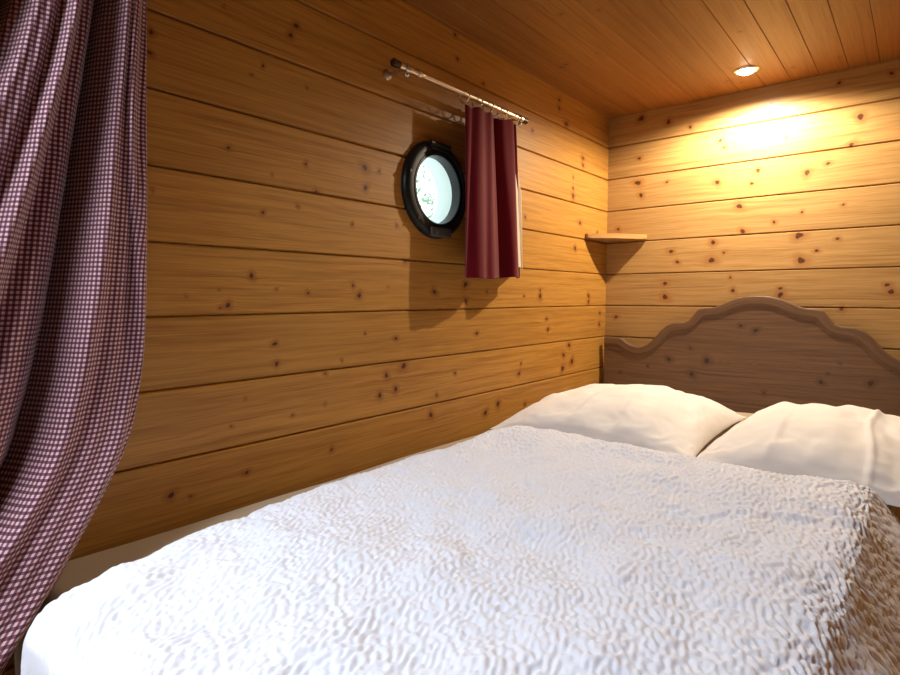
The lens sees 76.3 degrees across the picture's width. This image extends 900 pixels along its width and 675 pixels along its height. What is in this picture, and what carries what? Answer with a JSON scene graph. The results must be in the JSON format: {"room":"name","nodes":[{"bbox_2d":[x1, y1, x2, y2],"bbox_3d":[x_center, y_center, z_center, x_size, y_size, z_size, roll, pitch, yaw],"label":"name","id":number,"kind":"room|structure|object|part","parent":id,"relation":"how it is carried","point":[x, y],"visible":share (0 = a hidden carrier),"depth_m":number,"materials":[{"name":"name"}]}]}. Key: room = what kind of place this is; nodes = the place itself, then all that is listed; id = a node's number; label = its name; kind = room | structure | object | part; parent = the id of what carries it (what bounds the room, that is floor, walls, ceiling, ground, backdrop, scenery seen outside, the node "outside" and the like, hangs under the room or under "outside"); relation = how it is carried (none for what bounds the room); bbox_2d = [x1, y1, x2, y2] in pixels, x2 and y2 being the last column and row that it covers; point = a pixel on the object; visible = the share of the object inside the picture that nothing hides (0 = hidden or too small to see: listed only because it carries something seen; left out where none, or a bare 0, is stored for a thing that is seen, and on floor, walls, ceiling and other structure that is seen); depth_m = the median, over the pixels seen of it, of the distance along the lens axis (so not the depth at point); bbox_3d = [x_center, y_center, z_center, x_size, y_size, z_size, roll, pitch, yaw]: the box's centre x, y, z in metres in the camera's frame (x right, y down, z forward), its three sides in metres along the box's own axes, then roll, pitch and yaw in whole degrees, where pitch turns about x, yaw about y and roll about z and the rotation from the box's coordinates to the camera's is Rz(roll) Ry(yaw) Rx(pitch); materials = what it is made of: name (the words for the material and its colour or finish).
{"room":"ship interior","nodes":[
{"label":"ship interior","id":0,"kind":"room"},
{"bbox_2d":[3,0,608,674],"bbox_3d":[-0.518,0.079,1.086,0.009,1.890,3.808,3,5,39],"label":"wall","id":1,"kind":"structure","parent":0,"point":[302,331],"depth_m":1.33,"materials":[{"name":"brown wood"}]},
{"bbox_2d":[401,140,465,238],"bbox_3d":[-0.060,-0.417,1.636,0.108,0.272,0.272,3,5,39],"label":"window","id":2,"kind":"structure","parent":1,"relation":"in","point":[446,172],"depth_m":1.64,"materials":[{"name":"black paint"}]},
{"bbox_2d":[384,58,528,125],"bbox_3d":[0.032,-0.678,1.634,0.079,0.036,0.611,3,5,39],"label":"curtain rod","id":3,"kind":"object","parent":1,"relation":"attached to","point":[406,68],"visible":0.89,"depth_m":1.51,"materials":[{"name":"silver metal"}]},
{"bbox_2d":[459,90,522,278],"bbox_3d":[0.150,-0.439,1.754,0.069,0.525,0.379,3,5,34],"label":"window curtain","id":4,"kind":"object","parent":3,"relation":"hanging from","point":[493,236],"visible":1,"depth_m":1.68,"materials":[{"name":"red fabric"}]},
{"bbox_2d":[585,233,646,241],"bbox_3d":[0.691,-0.419,2.375,0.180,0.019,0.214,3,5,39],"label":"corner shelf","id":5,"kind":"object","parent":1,"relation":"attached to","point":[606,237],"visible":1,"depth_m":2.36,"materials":[{"name":"brown wood"}]},
{"bbox_2d":[401,0,899,118],"bbox_3d":[0.235,-0.802,0.412,1.970,0.002,3.820,3,5,39],"label":"ceiling","id":6,"kind":"structure","parent":0,"point":[615,58],"depth_m":1.72,"materials":[{"name":"brown wood"}]},
{"bbox_2d":[0,0,146,674],"bbox_3d":[-0.748,0.068,0.567,0.241,1.746,1.093,3,5,35],"label":"curtain","id":7,"kind":"object","parent":6,"relation":"hanging from","point":[73,117],"visible":1,"depth_m":0.86,"materials":[{"name":"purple fabric"}]},
{"bbox_2d":[733,65,759,75],"bbox_3d":[1.007,-0.911,1.946,0.082,0.032,0.082,3,5,39],"label":"recessed light","id":8,"kind":"object","parent":6,"relation":"in","point":[746,70],"visible":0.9,"depth_m":1.93,"materials":[{"name":"metal"}]},
{"bbox_2d":[605,59,899,359],"bbox_3d":[1.445,0.020,1.931,1.966,1.890,0.009,3,5,39],"label":"wall","id":9,"kind":"structure","parent":0,"point":[788,191],"depth_m":2.12,"materials":[{"name":"brown wood"}]},
{"bbox_3d":[0.236,1.091,0.530,2.050,0.050,3.900,3,5,39],"label":"floor","id":10,"kind":"structure","parent":0,"visible":0},
{"bbox_2d":[603,296,899,416],"bbox_3d":[0.453,0.456,1.336,1.200,1.105,2.146,3,5,39],"label":"headboard","id":11,"kind":"object","parent":10,"relation":"on","point":[751,354],"visible":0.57,"depth_m":2.10,"materials":[{"name":"brown wood"}]},
{"bbox_2d":[14,412,899,674],"bbox_3d":[0.393,0.418,1.361,1.056,0.184,2.092,3,5,39],"label":"mattress","id":12,"kind":"object","parent":11,"relation":"on","point":[79,571],"visible":0.04,"depth_m":0.96,"materials":[{"name":"beige fabric"}]},
{"bbox_2d":[21,425,899,674],"bbox_3d":[0.204,0.429,0.872,1.072,0.299,1.249,3,5,39],"label":"duvet","id":13,"kind":"object","parent":12,"relation":"on","point":[513,550],"visible":1,"depth_m":0.74,"materials":[{"name":"white fabric"}]},
{"bbox_2d":[490,384,746,456],"bbox_3d":[0.566,0.223,1.859,0.620,0.130,0.698,3,5,39],"label":"pillow","id":14,"kind":"object","parent":12,"relation":"on","point":[666,419],"visible":0.88,"depth_m":1.66,"materials":[{"name":"white fabric"}]},
{"bbox_2d":[697,402,899,506],"bbox_3d":[0.977,0.249,1.476,0.514,0.130,0.730,3,5,39],"label":"pillow","id":15,"kind":"object","parent":12,"relation":"on","point":[860,445],"visible":0.81,"depth_m":1.30,"materials":[{"name":"white fabric"}]},
{"bbox_3d":[1.124,-0.027,2.105,1.176,0.249,0.006,3,5,39],"label":"moulding","id":16,"kind":"part","parent":11,"relation":"part of","materials":[{"name":"brown wood"}]},
{"label":"outside","id":17,"kind":"structure","parent":0,"visible":0},
{"bbox_2d":[416,166,435,217],"bbox_3d":[-0.346,-1.525,9.352,2.185,3.174,2.168,3,5,39],"label":"tree","id":18,"kind":"object","parent":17,"point":[417,181],"visible":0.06,"depth_m":9.14,"materials":[{"name":"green plant"}]}
]}

